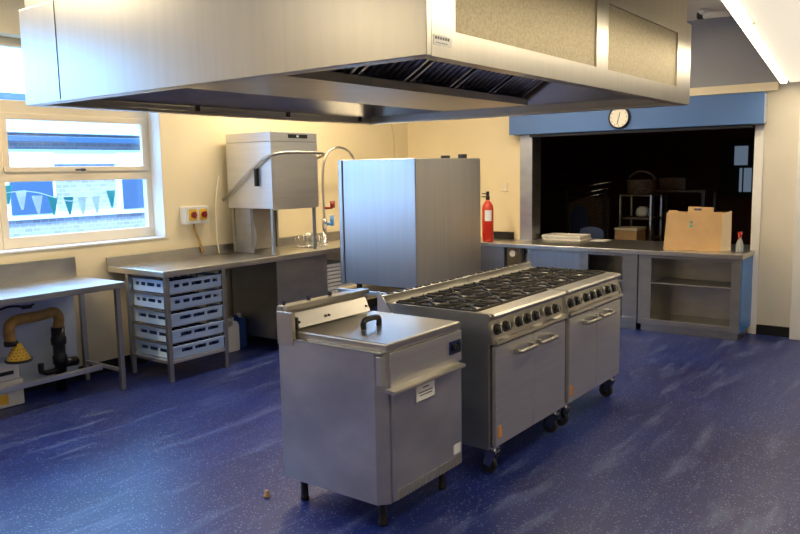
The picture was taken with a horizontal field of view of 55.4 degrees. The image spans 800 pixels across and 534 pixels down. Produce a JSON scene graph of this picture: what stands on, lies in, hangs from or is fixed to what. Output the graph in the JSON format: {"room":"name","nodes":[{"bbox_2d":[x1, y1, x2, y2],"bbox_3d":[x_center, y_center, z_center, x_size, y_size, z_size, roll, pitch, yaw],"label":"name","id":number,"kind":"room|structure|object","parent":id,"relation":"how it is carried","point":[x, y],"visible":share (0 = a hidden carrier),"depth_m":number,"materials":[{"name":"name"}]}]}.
{"room":"commercial kitchen","nodes":[
{"label":"commercial kitchen","id":0,"kind":"room"},
{"bbox_2d":[0,0,407,365],"bbox_3d":[-3.338,-0.478,5.213,0.250,3.000,11.597,4,9,36],"label":"wall","id":1,"kind":"structure","parent":0,"point":[193,147],"depth_m":6.96,"materials":[{"name":"beige paint"}]},
{"bbox_2d":[0,217,2,249],"bbox_3d":[-3.428,-0.834,5.105,0.121,1.581,1.398,4,9,36],"label":"window","id":2,"kind":"structure","parent":1,"relation":"in","point":[1,239],"depth_m":5.74,"materials":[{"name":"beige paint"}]},
{"bbox_2d":[0,296,78,381],"bbox_3d":[-3.388,0.612,4.960,0.075,0.705,2.690,4,9,36],"label":"panel","id":3,"kind":"object","parent":1,"relation":"attached to","point":[35,337],"visible":0.39,"depth_m":5.78,"materials":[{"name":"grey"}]},
{"bbox_2d":[0,36,154,249],"bbox_3d":[-2.608,-0.988,6.194,0.121,1.581,1.341,4,9,36],"label":"window","id":4,"kind":"structure","parent":1,"relation":"in","point":[9,109],"depth_m":6.13,"materials":[{"name":"beige paint"}]},
{"bbox_2d":[0,113,166,253],"bbox_3d":[-3.379,-0.815,5.037,0.172,1.581,4.143,4,9,36],"label":"trim","id":5,"kind":"structure","parent":1,"relation":"attached to","point":[153,118],"depth_m":6.68,"materials":[{"name":"white paint"}]},
{"bbox_2d":[180,205,208,252],"bbox_3d":[-1.846,-0.336,6.934,0.111,0.435,0.270,4,9,36],"label":"switch","id":6,"kind":"object","parent":1,"relation":"attached to","point":[193,215],"visible":1,"depth_m":6.90,"materials":[{"name":"white plastic"}]},
{"bbox_2d":[24,298,376,391],"bbox_3d":[-3.298,0.986,5.195,0.013,0.100,11.267,4,9,36],"label":"baseboard","id":7,"kind":"structure","parent":1,"relation":"attached to","point":[371,302],"depth_m":6.34,"materials":[{"name":"black"}]},
{"bbox_2d":[215,176,219,252],"bbox_3d":[-1.697,-0.489,7.117,0.018,0.721,0.070,4,9,36],"label":"cable","id":8,"kind":"object","parent":1,"relation":"attached to","point":[218,176],"visible":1,"depth_m":7.09,"materials":[{"name":"beige paint"}]},
{"bbox_2d":[0,306,799,533],"bbox_3d":[1.862,0.966,5.410,8.530,0.100,17.800,4,9,36],"label":"floor","id":9,"kind":"structure","parent":0,"point":[693,434],"depth_m":4.33,"materials":[{"name":"blue plastic"}]},
{"bbox_2d":[0,357,24,408],"bbox_3d":[-2.989,0.857,5.264,0.192,0.323,0.695,4,9,36],"label":"box","id":10,"kind":"object","parent":9,"relation":"on","point":[9,373],"visible":0.91,"depth_m":5.42,"materials":[{"name":"white plastic"}]},
{"bbox_2d":[3,307,79,389],"bbox_3d":[-2.628,0.625,5.563,0.145,0.658,0.724,1,7,12],"label":"drain pipe","id":11,"kind":"object","parent":9,"relation":"on","point":[58,339],"visible":0.99,"depth_m":5.70,"materials":[{"name":"black plastic"}]},
{"bbox_2d":[0,303,33,310],"bbox_3d":[-2.801,0.301,5.275,0.048,0.041,0.563,4,9,36],"label":"pipe","id":12,"kind":"object","parent":11,"relation":"attached to","point":[29,306],"visible":1,"depth_m":5.40,"materials":[{"name":"black plastic"}]},
{"bbox_2d":[4,342,32,363],"bbox_3d":[-2.632,0.587,5.257,0.180,0.128,0.180,4,9,36],"label":"funnel","id":13,"kind":"object","parent":11,"relation":"hanging from","point":[18,354],"visible":1,"depth_m":5.21,"materials":[{"name":"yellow plastic"}]},
{"bbox_2d":[0,257,126,393],"bbox_3d":[-3.020,0.557,4.997,0.616,0.989,2.400,4,9,36],"label":"prep table","id":14,"kind":"object","parent":9,"relation":"on","point":[31,281],"visible":1,"depth_m":5.72,"materials":[{"name":"metal"}]},
{"bbox_2d":[220,317,239,352],"bbox_3d":[-1.565,0.618,7.002,0.120,0.308,0.137,4,9,36],"label":"can","id":15,"kind":"object","parent":9,"relation":"on","point":[232,326],"visible":0.59,"depth_m":6.97,"materials":[{"name":"white plastic"}]},
{"bbox_2d":[106,231,367,382],"bbox_3d":[-1.055,0.220,7.489,0.759,0.955,3.517,4,9,36],"label":"table","id":16,"kind":"object","parent":9,"relation":"on","point":[166,264],"visible":0.63,"depth_m":6.37,"materials":[{"name":"metal"}]},
{"bbox_2d":[132,272,221,293],"bbox_3d":[-1.826,0.120,6.257,0.488,0.100,0.520,4,9,36],"label":"crate","id":17,"kind":"object","parent":16,"relation":"on","point":[184,283],"visible":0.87,"depth_m":6.13,"materials":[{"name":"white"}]},
{"bbox_2d":[133,288,221,310],"bbox_3d":[-1.823,0.247,6.274,0.488,0.100,0.520,4,9,36],"label":"crate","id":18,"kind":"object","parent":16,"relation":"on","point":[189,299],"visible":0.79,"depth_m":6.14,"materials":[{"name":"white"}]},
{"bbox_2d":[134,303,222,326],"bbox_3d":[-1.821,0.376,6.290,0.488,0.100,0.520,4,9,36],"label":"crate","id":19,"kind":"object","parent":16,"relation":"on","point":[195,314],"visible":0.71,"depth_m":6.16,"materials":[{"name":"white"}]},
{"bbox_2d":[133,347,224,363],"bbox_3d":[-1.832,0.703,6.344,0.528,0.027,0.586,4,9,36],"label":"shelf","id":20,"kind":"object","parent":16,"relation":"attached to","point":[137,354],"depth_m":6.14,"materials":[{"name":"metal"}]},
{"bbox_2d":[135,319,223,342],"bbox_3d":[-1.819,0.507,6.307,0.488,0.100,0.520,4,9,36],"label":"crate","id":21,"kind":"object","parent":16,"relation":"on","point":[195,330],"visible":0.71,"depth_m":6.17,"materials":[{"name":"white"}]},
{"bbox_2d":[136,334,224,359],"bbox_3d":[-1.816,0.636,6.323,0.488,0.100,0.520,4,9,36],"label":"crate","id":22,"kind":"object","parent":16,"relation":"on","point":[200,345],"visible":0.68,"depth_m":6.19,"materials":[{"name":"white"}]},
{"bbox_2d":[296,232,326,247],"bbox_3d":[-0.896,-0.275,7.694,0.228,0.143,0.218,4,9,36],"label":"basket","id":23,"kind":"object","parent":16,"relation":"on","point":[311,234],"visible":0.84,"depth_m":7.68,"materials":[{"name":"silver metal"}]},
{"bbox_2d":[321,146,354,243],"bbox_3d":[-0.625,-0.777,8.147,0.538,1.016,0.101,-7,10,-40],"label":"tap","id":24,"kind":"object","parent":16,"relation":"on","point":[324,222],"visible":0.8,"depth_m":8.02,"materials":[{"name":"silver metal"}]},
{"bbox_2d":[231,313,246,346],"bbox_3d":[-1.535,0.595,7.174,0.120,0.308,0.137,4,9,36],"label":"can","id":25,"kind":"object","parent":9,"relation":"on","point":[241,321],"visible":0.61,"depth_m":7.15,"materials":[{"name":"blue plastic"}]},
{"bbox_2d":[264,490,269,497],"bbox_3d":[-0.672,1.142,3.846,0.034,0.035,0.034,4,9,36],"label":"cork stopper","id":26,"kind":"object","parent":9,"relation":"on","point":[266,495],"visible":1,"depth_m":3.83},
{"bbox_2d":[222,131,327,348],"bbox_3d":[-1.157,-0.268,7.274,0.736,1.982,0.723,4,9,36],"label":"dishwasher","id":27,"kind":"object","parent":9,"relation":"on","point":[270,172],"visible":0.89,"depth_m":7.06,"materials":[{"name":"metal"}]},
{"bbox_2d":[226,141,318,209],"bbox_3d":[-1.201,-0.862,7.208,0.596,0.611,0.605,4,9,36],"label":"hood","id":28,"kind":"object","parent":27,"relation":"attached to","point":[284,181],"depth_m":6.99,"materials":[{"name":"metal"}]},
{"bbox_2d":[327,260,355,293],"bbox_3d":[-0.761,0.296,7.817,0.441,0.711,0.443,4,9,36],"label":"dish rack","id":29,"kind":"object","parent":9,"relation":"on","point":[333,266],"visible":0.31,"depth_m":7.61,"materials":[{"name":"white plastic"}]},
{"bbox_2d":[276,288,465,526],"bbox_3d":[-0.116,0.651,3.783,0.705,1.006,0.643,4,9,36],"label":"fryer","id":30,"kind":"object","parent":9,"relation":"on","point":[371,410],"visible":1,"depth_m":3.58,"materials":[{"name":"metal"}]},
{"bbox_2d":[419,385,432,395],"bbox_3d":[0.121,0.577,3.583,0.001,0.040,0.115,4,9,36],"label":"print","id":31,"kind":"object","parent":30,"relation":"attached to","point":[424,390],"depth_m":3.58,"materials":[{"name":"grey paper"}]},
{"bbox_2d":[449,339,460,354],"bbox_3d":[0.280,0.396,3.768,0.024,0.067,0.100,4,9,36],"label":"switch plate","id":32,"kind":"object","parent":30,"relation":"attached to","point":[454,344],"depth_m":3.75,"materials":[{"name":"blue plastic"}]},
{"bbox_2d":[338,284,405,295],"bbox_3d":[0.112,0.483,6.277,0.780,0.699,0.962,4,9,36],"label":"stand","id":33,"kind":"object","parent":9,"relation":"on","point":[373,289],"visible":0.04,"depth_m":6.02,"materials":[{"name":"metal"}]},
{"bbox_2d":[338,154,480,287],"bbox_3d":[0.096,-0.380,6.167,0.740,1.042,0.930,4,9,36],"label":"refrigerator","id":34,"kind":"object","parent":33,"relation":"on","point":[405,222],"visible":0.9,"depth_m":5.83,"materials":[{"name":"silver metal"}]},
{"bbox_2d":[458,154,466,157],"bbox_3d":[0.505,-0.896,6.169,0.050,0.034,0.060,4,9,36],"label":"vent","id":35,"kind":"object","parent":34,"relation":"attached to","point":[459,155],"depth_m":6.15,"materials":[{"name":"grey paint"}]},
{"bbox_2d":[377,276,567,471],"bbox_3d":[0.472,0.581,4.482,0.801,0.947,0.908,4,9,36],"label":"gas range","id":36,"kind":"object","parent":9,"relation":"on","point":[513,337],"visible":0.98,"depth_m":4.16,"materials":[{"name":"metal"}]},
{"bbox_2d":[388,282,565,320],"bbox_3d":[0.460,0.185,4.441,0.699,0.055,0.859,4,9,36],"label":"cooktop","id":37,"kind":"object","parent":36,"relation":"in","point":[454,301],"depth_m":4.30,"materials":[{"name":"metal"}]},
{"bbox_2d":[481,246,525,271],"bbox_3d":[1.098,0.126,8.683,0.930,0.763,0.428,4,9,36],"label":"base cabinet","id":38,"kind":"object","parent":9,"relation":"on","point":[491,257],"visible":0.2,"depth_m":8.46,"materials":[{"name":"grey metal"}]},
{"bbox_2d":[467,261,622,425],"bbox_3d":[1.018,0.487,5.199,0.789,0.931,0.899,4,9,36],"label":"gas range","id":39,"kind":"object","parent":9,"relation":"on","point":[591,299],"visible":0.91,"depth_m":4.99,"materials":[{"name":"metal"}]},
{"bbox_2d":[471,266,620,295],"bbox_3d":[0.999,0.084,5.157,0.699,0.055,0.859,4,9,36],"label":"cooktop","id":40,"kind":"object","parent":39,"relation":"in","point":[575,282],"depth_m":5.09,"materials":[{"name":"metal"}]},
{"bbox_2d":[527,249,640,328],"bbox_3d":[1.984,0.190,8.056,1.205,0.763,0.429,4,9,36],"label":"base cabinet","id":41,"kind":"object","parent":9,"relation":"on","point":[627,265],"visible":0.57,"depth_m":7.86,"materials":[{"name":"metal"}]},
{"bbox_2d":[481,231,754,259],"bbox_3d":[2.099,-0.278,8.174,3.170,0.130,0.950,4,9,36],"label":"countertop","id":42,"kind":"structure","parent":41,"relation":"on","point":[501,239],"depth_m":7.85,"materials":[{"name":"metal"}]},
{"bbox_2d":[481,191,493,241],"bbox_3d":[0.978,-0.561,8.493,0.128,0.559,0.133,-4,8,-19],"label":"fire extinguisher","id":43,"kind":"object","parent":42,"relation":"on","point":[487,208],"visible":1,"depth_m":8.45,"materials":[{"name":"red metal"}]},
{"bbox_2d":[543,237,591,240],"bbox_3d":[1.898,-0.326,8.664,0.460,0.016,0.300,4,9,36],"label":"serving tray","id":44,"kind":"object","parent":42,"relation":"on","point":[588,237],"visible":0.64,"depth_m":8.56,"materials":[{"name":"white plastic"}]},
{"bbox_2d":[542,236,590,238],"bbox_3d":[1.892,-0.346,8.679,0.460,0.016,0.300,4,9,36],"label":"serving tray","id":45,"kind":"object","parent":44,"relation":"on","point":[542,236],"visible":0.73,"depth_m":8.55,"materials":[{"name":"white plastic"}]},
{"bbox_2d":[542,233,590,237],"bbox_3d":[1.888,-0.361,8.657,0.460,0.016,0.300,4,9,36],"label":"serving tray","id":46,"kind":"object","parent":45,"relation":"on","point":[549,234],"visible":1,"depth_m":8.65,"materials":[{"name":"white plastic"}]},
{"bbox_2d":[590,239,610,241],"bbox_3d":[2.223,-0.296,8.424,0.170,0.005,0.200,4,9,36],"label":"paper sheet","id":47,"kind":"object","parent":42,"relation":"on","point":[604,240],"visible":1,"depth_m":8.39,"materials":[{"name":"white paper"}]},
{"bbox_2d":[663,207,731,251],"bbox_3d":[2.889,-0.377,7.363,0.585,0.417,0.296,4,9,36],"label":"cardboard box","id":48,"kind":"object","parent":42,"relation":"on","point":[697,228],"visible":1,"depth_m":7.25,"materials":[{"name":"beige cardboard"}]},
{"bbox_2d":[736,232,743,251],"bbox_3d":[3.167,-0.235,7.105,0.068,0.184,0.068,-2,7,-8],"label":"spray bottle","id":49,"kind":"object","parent":42,"relation":"on","point":[739,245],"visible":1,"depth_m":7.08,"materials":[{"name":"grey plastic"}]},
{"bbox_2d":[637,255,752,340],"bbox_3d":[2.857,0.257,7.408,0.953,0.763,0.429,4,9,36],"label":"base cabinet","id":50,"kind":"object","parent":9,"relation":"on","point":[693,296],"visible":0.94,"depth_m":7.47,"materials":[{"name":"metal"}]},
{"bbox_2d":[651,277,730,289],"bbox_3d":[2.867,0.157,7.384,0.755,0.014,0.394,4,9,36],"label":"shelf","id":51,"kind":"object","parent":50,"relation":"attached to","point":[705,282],"depth_m":7.41,"materials":[{"name":"metal"}]},
{"bbox_2d":[407,16,799,326],"bbox_3d":[3.480,-0.854,7.194,8.280,3.000,0.220,4,9,36],"label":"wall","id":52,"kind":"structure","parent":0,"point":[781,136],"depth_m":7.22,"materials":[{"name":"white paint"}]},
{"bbox_2d":[500,183,507,190],"bbox_3d":[1.196,-0.918,8.775,0.100,0.094,0.016,4,9,36],"label":"wall socket","id":53,"kind":"object","parent":52,"relation":"attached to","point":[503,186],"visible":1,"depth_m":8.77,"materials":[{"name":"beige paint"}]},
{"bbox_2d":[520,135,540,248],"bbox_3d":[1.487,-0.853,8.697,0.155,1.290,0.215,4,9,36],"label":"trim","id":54,"kind":"structure","parent":52,"relation":"attached to","point":[530,147],"depth_m":8.62,"materials":[{"name":"metal"}]},
{"bbox_2d":[509,91,767,136],"bbox_3d":[2.302,-1.523,7.765,2.618,0.316,0.129,4,9,36],"label":"housing","id":55,"kind":"object","parent":52,"relation":"attached to","point":[738,110],"visible":0.7,"depth_m":7.47,"materials":[{"name":"blue paint"}]},
{"bbox_2d":[608,109,630,128],"bbox_3d":[2.220,-1.516,7.724,0.228,0.228,0.033,4,9,36],"label":"wall clock","id":56,"kind":"object","parent":55,"relation":"attached to","point":[620,118],"visible":0.81,"depth_m":7.72,"materials":[{"name":"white plastic"}]},
{"bbox_2d":[690,82,778,95],"bbox_3d":[1.766,-1.781,8.208,4.209,0.075,0.049,4,9,36],"label":"trim","id":57,"kind":"structure","parent":52,"relation":"attached to","point":[767,86],"depth_m":7.15,"materials":[{"name":"beige paint"}]},
{"bbox_2d":[747,124,764,333],"bbox_3d":[3.429,-0.357,7.302,0.080,1.990,0.220,4,9,36],"label":"trim","id":58,"kind":"structure","parent":52,"relation":"attached to","point":[759,128],"depth_m":7.20,"materials":[{"name":"white paint"}]},
{"bbox_2d":[756,324,789,336],"bbox_3d":[3.540,0.605,7.230,0.298,0.095,0.017,4,9,36],"label":"baseboard","id":59,"kind":"structure","parent":52,"relation":"attached to","point":[770,330],"depth_m":7.22,"materials":[{"name":"black"}]},
{"bbox_2d":[789,119,799,339],"bbox_3d":[3.826,-0.488,6.808,0.522,2.359,0.099,4,9,36],"label":"trim","id":60,"kind":"structure","parent":52,"relation":"attached to","point":[794,331],"depth_m":6.97,"materials":[{"name":"white paint"}]},
{"bbox_2d":[540,125,754,244],"bbox_3d":[4.869,-1.304,10.130,10.000,3.100,6.203,4,9,36],"label":"serving hatch opening","id":61,"kind":"structure","parent":0,"point":[575,160],"depth_m":14.11,"materials":[{"name":"black"}]},
{"bbox_2d":[718,138,754,197],"bbox_3d":[5.779,-1.681,12.958,0.650,1.000,0.100,4,9,36],"label":"window","id":62,"kind":"structure","parent":61,"relation":"in","point":[736,154],"depth_m":12.96,"materials":[{"name":"black glass"}]},
{"bbox_2d":[687,0,731,20],"bbox_3d":[-0.047,-1.761,2.555,8.530,0.100,11.597,4,9,36],"label":"ceiling","id":63,"kind":"structure","parent":0,"point":[693,6],"depth_m":6.71,"materials":[{"name":"white paint"}]},
{"bbox_2d":[19,0,691,124],"bbox_3d":[-0.081,-1.374,4.008,2.382,1.029,2.678,4,9,36],"label":"extractor hood","id":64,"kind":"object","parent":63,"relation":"attached to","point":[361,62],"visible":1,"depth_m":3.28,"materials":[{"name":"metal"}]},
{"bbox_2d":[435,36,448,44],"bbox_3d":[0.131,-0.701,2.361,0.001,0.019,0.079,4,9,36],"label":"print","id":65,"kind":"object","parent":64,"relation":"attached to","point":[439,40],"depth_m":2.36,"materials":[{"name":"grey paper"}]},
{"bbox_2d":[697,9,729,19],"bbox_3d":[2.787,-2.255,6.778,0.271,0.088,0.090,4,9,36],"label":"detector","id":66,"kind":"object","parent":63,"relation":"attached to","point":[702,13],"visible":0.98,"depth_m":6.77,"materials":[{"name":"white plastic"}]},
{"bbox_3d":[1.685,-1.249,1.229,4.013,0.639,11.346,4,9,36],"label":"ceiling","id":67,"kind":"structure","parent":0,"visible":0},
{"bbox_2d":[722,0,753,27],"bbox_3d":[1.011,-1.069,2.583,0.070,0.035,3.174,3,8,29],"label":"batten","id":68,"kind":"object","parent":67,"relation":"attached to","point":[737,8],"visible":1,"depth_m":3.58,"materials":[{"name":"white plastic"}]},
{"bbox_2d":[741,22,787,83],"bbox_3d":[2.615,-1.456,5.383,0.070,0.035,3.225,3,8,29],"label":"batten","id":69,"kind":"object","parent":67,"relation":"attached to","point":[753,33],"visible":0.83,"depth_m":4.80,"materials":[{"name":"white plastic"}]},
{"bbox_2d":[742,0,799,81],"bbox_3d":[2.623,-1.378,4.753,0.551,0.028,4.493,3,8,29],"label":"recessed light","id":70,"kind":"object","parent":67,"relation":"in","point":[778,21],"visible":1,"depth_m":4.06,"materials":[{"name":"white"}]},
{"bbox_3d":[4.852,0.240,10.266,9.600,0.004,5.953,4,9,36],"label":"floor","id":71,"kind":"structure","parent":0,"visible":0},
{"bbox_2d":[566,206,588,233],"bbox_3d":[2.423,-0.248,9.968,0.400,1.125,0.420,4,9,36],"label":"dining chair","id":72,"kind":"object","parent":71,"relation":"on","point":[579,219],"visible":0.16,"depth_m":9.76,"materials":[{"name":"blue"}]},
{"bbox_2d":[560,180,614,238],"bbox_3d":[2.568,-0.472,10.494,0.784,1.430,0.080,4,9,36],"label":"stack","id":73,"kind":"object","parent":71,"relation":"on","point":[598,209],"visible":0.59,"depth_m":10.39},
{"bbox_2d":[580,227,603,238],"bbox_3d":[2.389,-0.044,9.204,0.400,0.915,0.420,4,9,36],"label":"dining chair","id":74,"kind":"object","parent":71,"relation":"on","point":[596,233],"visible":0.08,"depth_m":8.97,"materials":[{"name":"blue plastic"}]},
{"bbox_2d":[614,226,645,240],"bbox_3d":[2.861,-0.066,9.501,0.290,0.865,0.330,4,9,36],"label":"carton","id":75,"kind":"object","parent":71,"relation":"on","point":[623,232],"visible":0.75,"depth_m":9.35,"materials":[{"name":"cardboard"}]},
{"bbox_2d":[619,194,662,240],"bbox_3d":[3.100,-0.310,9.840,0.444,1.255,0.424,4,9,36],"label":"trolley","id":76,"kind":"object","parent":71,"relation":"on","point":[650,217],"visible":0.36,"depth_m":9.73,"materials":[{"name":"metal"}]},
{"bbox_2d":[621,216,660,219],"bbox_3d":[3.094,-0.635,9.799,0.390,0.020,0.400,4,9,36],"label":"shelf","id":77,"kind":"object","parent":76,"relation":"attached to","point":[627,217],"depth_m":9.68,"materials":[{"name":"metal"}]},
{"bbox_2d":[627,170,655,193],"bbox_3d":[3.086,-1.084,9.741,0.370,0.302,0.370,4,9,36],"label":"wicker basket","id":78,"kind":"object","parent":76,"relation":"on","point":[634,186],"visible":1,"depth_m":9.62,"materials":[{"name":"brown wicker"}]},
{"bbox_2d":[622,194,660,195],"bbox_3d":[3.089,-0.922,9.762,0.390,0.020,0.400,4,9,36],"label":"shelf","id":79,"kind":"object","parent":76,"relation":"attached to","point":[623,194],"depth_m":9.64,"materials":[{"name":"metal"}]},
{"bbox_2d":[636,206,649,216],"bbox_3d":[3.113,-0.710,9.774,0.180,0.130,0.180,4,9,36],"label":"bread bowl","id":80,"kind":"object","parent":76,"relation":"on","point":[642,211],"visible":0.97,"depth_m":9.71,"materials":[{"name":"white ceramic"}]},
{"bbox_2d":[645,235,659,239],"bbox_3d":[3.099,-0.387,9.830,0.390,0.020,0.400,4,9,36],"label":"shelf","id":81,"kind":"object","parent":76,"relation":"attached to","point":[648,237],"depth_m":9.75,"materials":[{"name":"metal"}]},
{"bbox_2d":[651,189,717,240],"bbox_3d":[3.787,-0.388,10.194,0.700,1.295,0.600,4,9,36],"label":"side table","id":82,"kind":"object","parent":71,"relation":"on","point":[703,202],"visible":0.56,"depth_m":10.11,"materials":[{"name":"metal"}]},
{"bbox_2d":[659,177,691,189],"bbox_3d":[3.663,-1.111,10.122,0.340,0.158,0.300,4,9,36],"label":"carton","id":83,"kind":"object","parent":82,"relation":"on","point":[666,183],"visible":0.99,"depth_m":10.00,"materials":[{"name":"cardboard"}]},
{"label":"outside","id":84,"kind":"structure","parent":0,"visible":0},
{"bbox_3d":[-23.411,-0.812,23.801,54.060,0.280,70.000,4,9,36],"label":"ground","id":85,"kind":"structure","parent":84,"visible":0},
{"bbox_2d":[0,92,148,249],"bbox_3d":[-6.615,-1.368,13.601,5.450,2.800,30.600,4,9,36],"label":"window glass","id":86,"kind":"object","parent":85,"relation":"on","point":[31,143],"visible":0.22,"depth_m":11.61,"materials":[{"name":"white"}]},
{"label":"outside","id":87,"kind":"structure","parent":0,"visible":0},
{"bbox_2d":[6,180,118,214],"bbox_3d":[-2.871,-0.587,6.327,0.008,0.328,1.752,4,9,36],"label":"bunting","id":88,"kind":"object","parent":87,"point":[21,195],"visible":0.8,"depth_m":6.34,"materials":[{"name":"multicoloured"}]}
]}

